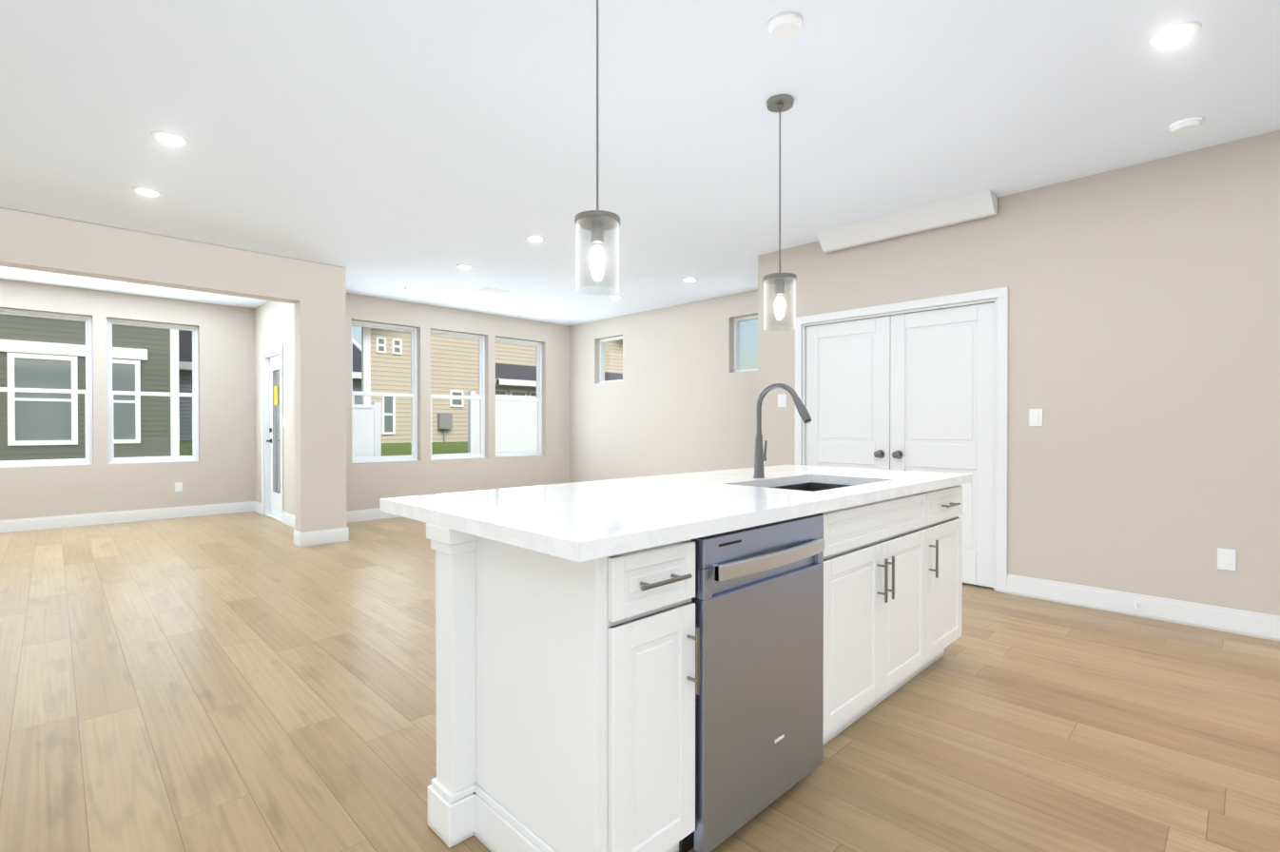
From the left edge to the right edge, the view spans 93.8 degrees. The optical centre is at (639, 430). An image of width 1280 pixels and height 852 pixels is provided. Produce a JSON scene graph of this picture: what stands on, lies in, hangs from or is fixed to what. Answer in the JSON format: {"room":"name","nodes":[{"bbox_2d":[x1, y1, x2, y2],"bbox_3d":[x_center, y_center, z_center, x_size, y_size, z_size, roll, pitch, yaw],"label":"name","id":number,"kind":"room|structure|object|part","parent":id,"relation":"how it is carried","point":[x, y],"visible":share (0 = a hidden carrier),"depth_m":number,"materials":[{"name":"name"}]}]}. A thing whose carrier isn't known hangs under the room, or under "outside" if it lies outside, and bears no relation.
{"room":"kitchen","nodes":[
{"label":"kitchen","id":0,"kind":"room"},
{"bbox_2d":[0,207,349,532],"bbox_3d":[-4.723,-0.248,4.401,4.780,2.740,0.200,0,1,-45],"label":"wall","id":1,"kind":"structure","parent":0,"point":[306,311],"depth_m":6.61,"materials":[{"name":"beige paint"}]},
{"bbox_2d":[282,511,297,531],"bbox_3d":[-3.720,1.038,6.590,0.015,0.135,1.505,0,1,-45],"label":"baseboard","id":2,"kind":"structure","parent":1,"relation":"attached to","point":[288,519],"depth_m":6.93,"materials":[{"name":"white wood"}]},
{"bbox_2d":[296,527,346,546],"bbox_3d":[-3.102,1.043,5.853,0.405,0.135,0.015,0,1,-45],"label":"baseboard","id":3,"kind":"structure","parent":1,"relation":"attached to","point":[333,535],"depth_m":5.84,"materials":[{"name":"white wood"}]},
{"bbox_2d":[346,526,349,541],"bbox_3d":[-3.343,1.039,6.428,0.015,0.135,1.175,0,1,-45],"label":"baseboard","id":4,"kind":"structure","parent":1,"relation":"attached to","point":[347,531],"depth_m":6.01,"materials":[{"name":"white wood"}]},
{"bbox_2d":[174,482,182,491],"bbox_3d":[-5.810,0.714,7.540,0.075,0.118,0.008,0,1,-45],"label":"electrical outlet","id":5,"kind":"object","parent":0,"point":[178,486],"visible":1,"depth_m":7.54,"materials":[{"name":"white plastic"}]},
{"bbox_2d":[349,293,570,510],"bbox_3d":[-2.569,-0.276,8.187,3.880,2.740,0.240,0,1,-45],"label":"wall","id":6,"kind":"structure","parent":0,"point":[369,482],"depth_m":8.29,"materials":[{"name":"beige paint"}]},
{"bbox_2d":[0,308,93,467],"bbox_3d":[-6.785,-0.466,6.744,0.912,1.740,0.115,0,1,-45],"label":"window","id":7,"kind":"structure","parent":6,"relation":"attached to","point":[88,432],"depth_m":6.88,"materials":[{"name":"white plastic"}]},
{"bbox_2d":[0,501,254,532],"bbox_3d":[-6.863,1.039,6.502,4.620,0.135,0.015,0,1,-45],"label":"baseboard","id":8,"kind":"structure","parent":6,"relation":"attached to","point":[86,519],"depth_m":7.14,"materials":[{"name":"white wood"}]},
{"bbox_2d":[106,317,199,464],"bbox_3d":[-6.055,-0.471,7.462,0.893,1.740,0.115,0,1,-45],"label":"window","id":9,"kind":"structure","parent":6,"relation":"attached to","point":[193,395],"depth_m":7.45,"materials":[{"name":"glass"}]},
{"bbox_2d":[254,501,261,514],"bbox_3d":[-5.066,1.028,7.960,0.015,0.135,0.415,0,1,-45],"label":"baseboard","id":10,"kind":"structure","parent":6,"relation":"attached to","point":[258,506],"depth_m":7.96,"materials":[{"name":"white wood"}]},
{"bbox_2d":[261,344,283,523],"bbox_3d":[-4.518,0.036,7.528,0.208,2.125,0.960,0,1,-45],"label":"door frame","id":11,"kind":"structure","parent":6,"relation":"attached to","point":[265,434],"depth_m":7.76,"materials":[{"name":"white wood"}]},
{"bbox_2d":[266,355,280,517],"bbox_3d":[-4.542,0.072,7.505,0.105,2.021,0.784,0,1,-45],"label":"patio door","id":12,"kind":"structure","parent":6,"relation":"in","point":[275,495],"depth_m":7.68,"materials":[{"name":"white"}]},
{"bbox_3d":[-4.759,0.068,7.693,0.060,0.198,0.140,0,1,-45],"label":"handle","id":13,"kind":"part","parent":12,"relation":"part of","materials":[{"name":"black plastic"}]},
{"bbox_2d":[282,417,285,426],"bbox_3d":[-4.222,-0.098,7.096,0.009,0.118,0.075,0,1,-45],"label":"light switch","id":14,"kind":"object","parent":6,"relation":"attached to","point":[283,421],"visible":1,"depth_m":7.08,"materials":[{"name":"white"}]},
{"bbox_2d":[346,507,402,523],"bbox_3d":[-2.454,1.026,8.173,3.730,0.135,0.015,0,1,-45],"label":"baseboard","id":15,"kind":"structure","parent":6,"relation":"attached to","point":[370,513],"depth_m":7.31,"materials":[{"name":"white wood"}]},
{"bbox_2d":[351,320,418,463],"bbox_3d":[-3.237,-0.472,7.567,0.850,1.740,0.115,0,1,-45],"label":"window","id":16,"kind":"structure","parent":6,"relation":"in","point":[413,395],"depth_m":7.65,"materials":[{"name":"glass"}]},
{"bbox_2d":[430,329,485,460],"bbox_3d":[-2.531,-0.477,8.261,0.850,1.740,0.115,0,1,-45],"label":"window","id":17,"kind":"structure","parent":6,"relation":"in","point":[480,454],"depth_m":8.40,"materials":[{"name":"white plastic"}]},
{"bbox_2d":[495,337,543,457],"bbox_3d":[-1.839,-0.482,8.941,0.870,1.740,0.115,0,1,-45],"label":"window","id":18,"kind":"structure","parent":6,"relation":"in","point":[538,393],"depth_m":9.11,"materials":[{"name":"white plastic"}]},
{"bbox_2d":[0,511,1279,851],"bbox_3d":[-1.212,1.153,3.515,8.950,0.050,12.600,0,1,-45],"label":"floor","id":19,"kind":"structure","parent":0,"point":[249,681],"depth_m":2.35,"materials":[{"name":"brown wood"}]},
{"bbox_2d":[417,478,971,851],"bbox_3d":[0.511,0.700,2.327,2.452,0.875,0.726,0,1,-45],"label":"kitchen island","id":20,"kind":"object","parent":19,"relation":"on","point":[708,661],"depth_m":1.62,"materials":[{"name":"white wood"}]},
{"bbox_3d":[-0.526,0.704,1.718,0.118,0.875,0.140,0,1,-45],"label":"post","id":21,"kind":"part","parent":20,"relation":"part of","materials":[{"name":"white wood"}]},
{"bbox_2d":[379,465,971,554],"bbox_3d":[0.394,0.241,2.465,2.480,0.040,1.040,0,1,-45],"label":"island countertop","id":22,"kind":"structure","parent":20,"relation":"on","point":[573,517],"depth_m":1.89,"materials":[{"name":"white stone"}]},
{"bbox_2d":[748,383,811,478],"bbox_3d":[0.644,0.003,2.691,0.091,0.433,0.292,0,1,-45],"label":"faucet","id":23,"kind":"object","parent":22,"relation":"on","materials":[{"name":"grey metal"}]},
{"bbox_2d":[676,509,825,851],"bbox_3d":[0.362,0.704,1.774,0.636,0.873,0.146,0,1,-45],"label":"dishwasher","id":24,"kind":"object","parent":20,"relation":"in","point":[757,600],"depth_m":1.69,"materials":[{"name":"grey metal"}]},
{"bbox_2d":[0,0,1279,326],"bbox_3d":[-1.212,-1.672,3.494,8.950,0.120,12.600,0,1,-45],"label":"ceiling","id":25,"kind":"structure","parent":0,"point":[386,148],"depth_m":3.12,"materials":[{"name":"white paint"}]},
{"bbox_2d":[131,186,163,196],"bbox_3d":[-3.334,-1.617,4.052,0.170,0.019,0.170,0,1,-45],"label":"recessed light","id":26,"kind":"object","parent":25,"relation":"in","point":[145,191],"visible":0.9,"depth_m":4.04,"materials":[{"name":"white"}]},
{"bbox_2d":[150,131,189,146],"bbox_3d":[-2.592,-1.611,3.303,0.170,0.019,0.170,0,1,-45],"label":"recessed light","id":27,"kind":"object","parent":25,"relation":"in","point":[169,138],"visible":0.94,"depth_m":3.29,"materials":[{"name":"white"}]},
{"bbox_2d":[404,287,420,290],"bbox_3d":[-2.629,-1.637,6.912,0.170,0.019,0.170,0,1,-45],"label":"recessed light","id":28,"kind":"object","parent":25,"relation":"in","point":[412,288],"visible":0.83,"depth_m":6.88,"materials":[{"name":"white plastic"}]},
{"bbox_2d":[455,264,473,269],"bbox_3d":[-1.746,-1.630,5.956,0.170,0.019,0.170,0,1,-45],"label":"recessed light","id":29,"kind":"object","parent":25,"relation":"in","point":[463,266],"visible":0.9,"depth_m":5.93,"materials":[{"name":"white"}]},
{"bbox_2d":[478,287,509,294],"bbox_3d":[-1.709,-1.632,7.003,0.300,0.012,0.200,0,1,-45],"label":"ceiling vent","id":30,"kind":"object","parent":25,"relation":"in","point":[493,290],"visible":0.98,"depth_m":6.97,"materials":[{"name":"white metal"}]},
{"bbox_2d":[524,234,545,242],"bbox_3d":[-0.884,-1.624,5.065,0.170,0.019,0.170,0,1,-45],"label":"recessed light","id":31,"kind":"object","parent":25,"relation":"in","point":[535,239],"visible":0.9,"depth_m":5.05,"materials":[{"name":"white"}]},
{"bbox_2d":[574,0,620,295],"bbox_3d":[-0.150,-1.047,2.103,0.160,1.110,0.160,0,1,-45],"label":"pendant light","id":32,"kind":"object","parent":25,"relation":"hanging from","point":[597,223],"visible":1,"depth_m":2.09,"materials":[{"name":"clear glass"}]},
{"bbox_3d":[-0.150,-0.611,2.107,0.152,0.238,0.152,0,1,-45],"label":"lamp shade","id":33,"kind":"part","parent":32,"relation":"part of","materials":[{"name":"clear glass"}]},
{"bbox_2d":[608,295,621,299],"bbox_3d":[-0.305,-1.641,7.386,0.170,0.019,0.170,0,1,-45],"label":"recessed light","id":34,"kind":"object","parent":25,"relation":"in","point":[614,297],"visible":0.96,"depth_m":7.37,"materials":[{"name":"white plastic"}]},
{"bbox_2d":[681,277,697,282],"bbox_3d":[0.539,-1.634,6.485,0.170,0.019,0.170,0,1,-45],"label":"recessed light","id":35,"kind":"object","parent":25,"relation":"in","point":[688,280],"visible":0.88,"depth_m":6.47,"materials":[{"name":"white"}]},
{"bbox_2d":[762,94,796,330],"bbox_3d":[0.685,-1.053,2.931,0.160,1.110,0.160,0,1,-45],"label":"pendant light","id":36,"kind":"object","parent":25,"relation":"hanging from","point":[780,104],"visible":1,"depth_m":2.92,"materials":[{"name":"clear glass"}]},
{"bbox_3d":[0.685,-0.617,2.934,0.152,0.238,0.152,0,1,-45],"label":"lamp shade","id":37,"kind":"part","parent":36,"relation":"part of","materials":[{"name":"clear glass"}]},
{"bbox_2d":[767,11,802,39],"bbox_3d":[0.570,-1.587,2.358,0.136,0.034,0.136,0,1,-45],"label":"smoke detector","id":38,"kind":"object","parent":25,"relation":"attached to","point":[785,26],"visible":0.96,"depth_m":2.33,"materials":[{"name":"white plastic"}]},
{"bbox_2d":[816,190,997,252],"bbox_3d":[1.968,-1.557,4.546,0.190,0.125,1.280,0,1,-45],"label":"soffit","id":39,"kind":"structure","parent":25,"relation":"attached to","point":[969,207],"depth_m":4.45,"materials":[{"name":"white"}]},
{"bbox_2d":[1145,20,1202,49],"bbox_3d":[2.163,-1.605,2.431,0.170,0.019,0.170,0,1,-45],"label":"recessed light","id":40,"kind":"object","parent":25,"relation":"in","point":[1173,35],"visible":0.98,"depth_m":2.42,"materials":[{"name":"white"}]},
{"bbox_2d":[1168,116,1203,135],"bbox_3d":[2.861,-1.592,3.138,0.136,0.034,0.136,0,1,-45],"label":"smoke detector","id":41,"kind":"object","parent":25,"relation":"attached to","point":[1186,126],"visible":0.98,"depth_m":3.11,"materials":[{"name":"white plastic"}]},
{"bbox_2d":[570,290,756,483],"bbox_3d":[0.450,-0.275,8.041,0.220,2.740,4.660,0,1,-45],"label":"wall","id":42,"kind":"structure","parent":0,"point":[679,405],"depth_m":8.03,"materials":[{"name":"beige paint"}]},
{"bbox_2d":[598,335,622,383],"bbox_3d":[-0.383,-1.047,8.921,0.115,0.670,0.630,0,1,-45],"label":"window","id":43,"kind":"structure","parent":42,"relation":"in","point":[602,361],"depth_m":9.11,"materials":[{"name":"white plastic"}]},
{"bbox_2d":[732,314,757,372],"bbox_3d":[1.384,-1.033,7.123,0.115,0.670,0.630,0,1,-45],"label":"window","id":44,"kind":"structure","parent":42,"relation":"in","point":[737,328],"depth_m":7.31,"materials":[{"name":"white plastic"}]},
{"bbox_2d":[753,129,1279,615],"bbox_3d":[3.228,-0.242,3.502,0.120,2.740,5.950,0,1,-45],"label":"wall","id":45,"kind":"structure","parent":0,"point":[1143,340],"depth_m":3.66,"materials":[{"name":"beige paint"}]},
{"bbox_2d":[777,393,786,407],"bbox_3d":[1.279,-0.266,5.393,0.009,0.120,0.085,0,1,-45],"label":"light switch","id":46,"kind":"object","parent":45,"relation":"attached to","point":[782,400],"visible":1,"depth_m":5.39,"materials":[{"name":"white plastic"}]},
{"bbox_2d":[805,315,890,469],"bbox_3d":[1.689,0.099,4.985,0.119,2.012,0.756,0,1,-45],"label":"pantry door","id":47,"kind":"structure","parent":45,"relation":"in","point":[847,388],"depth_m":4.97,"materials":[{"name":"white wood"}]},
{"bbox_3d":[1.893,0.189,4.754,0.084,0.064,0.064,0,1,-45],"label":"knob","id":48,"kind":"part","parent":47,"relation":"part of","materials":[{"name":"silver metal"}]},
{"bbox_2d":[795,287,1008,593],"bbox_3d":[1.992,0.064,4.749,0.138,2.110,1.650,0,1,-45],"label":"door frame","id":49,"kind":"structure","parent":45,"relation":"attached to","point":[1000,295],"depth_m":4.18,"materials":[{"name":"white wood"}]},
{"bbox_2d":[890,302,994,587],"bbox_3d":[2.222,0.103,4.443,0.119,2.012,0.756,0,1,-45],"label":"pantry door","id":50,"kind":"structure","parent":45,"relation":"in","point":[941,390],"depth_m":4.39,"materials":[{"name":"white wood"}]},
{"bbox_3d":[1.994,0.190,4.651,0.084,0.064,0.064,0,1,-45],"label":"knob","id":51,"kind":"part","parent":50,"relation":"part of","materials":[{"name":"silver metal"}]},
{"bbox_2d":[1028,408,1042,426],"bbox_3d":[2.646,-0.086,4.003,0.009,0.118,0.075,0,1,-45],"label":"light switch","id":52,"kind":"object","parent":45,"relation":"attached to","point":[1035,416],"visible":1,"depth_m":4.00,"materials":[{"name":"white plastic"}]},
{"bbox_2d":[1132,601,1139,608],"bbox_3d":[2.983,1.052,3.600,0.075,0.024,0.024,0,1,-45],"label":"doorstop","id":53,"kind":"object","parent":45,"relation":"attached to","point":[1135,605],"visible":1,"depth_m":3.58,"materials":[{"name":"white"}]},
{"bbox_2d":[1006,573,1279,641],"bbox_3d":[3.890,1.066,2.741,0.015,0.135,3.885,0,1,-45],"label":"baseboard","id":54,"kind":"structure","parent":45,"relation":"attached to","point":[1254,624],"depth_m":3.58,"materials":[{"name":"white wood"}]},
{"bbox_2d":[1217,547,1236,571],"bbox_3d":[3.288,0.724,3.357,0.008,0.118,0.075,0,1,-45],"label":"electrical outlet","id":55,"kind":"object","parent":45,"relation":"attached to","point":[1227,559],"visible":1,"depth_m":3.35,"materials":[{"name":"white plastic"}]},
{"label":"outside","id":56,"kind":"structure","parent":0,"visible":0},
{"bbox_2d":[179,440,467,456],"bbox_3d":[-16.573,0.942,24.171,70.000,1.370,82.000,0,1,-45],"label":"lawn","id":57,"kind":"structure","parent":56,"point":[185,450],"depth_m":14.85,"materials":[{"name":"green plant"}]},
{"bbox_2d":[0,313,179,460],"bbox_3d":[-20.225,-3.475,10.734,18.600,9.700,10.000,0,1,-45],"label":"house","id":58,"kind":"structure","parent":57,"relation":"on","point":[125,403],"depth_m":12.57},
{"bbox_2d":[178,329,361,440],"bbox_3d":[-16.557,-1.387,19.928,12.900,5.190,8.350,0,1,-45],"label":"house","id":59,"kind":"structure","parent":57,"relation":"on","point":[184,370],"depth_m":17.86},
{"bbox_2d":[354,390,537,457],"bbox_3d":[-1.727,0.285,14.781,13.420,2.320,0.720,0,1,-45],"label":"fence","id":60,"kind":"object","parent":57,"relation":"on","point":[528,419],"depth_m":13.66,"materials":[{"name":"white plastic"}]},
{"bbox_2d":[361,327,622,443],"bbox_3d":[-2.995,-1.794,18.182,10.900,6.030,1.150,0,1,-45],"label":"house","id":61,"kind":"structure","parent":57,"relation":"on","point":[401,377],"depth_m":16.23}
]}

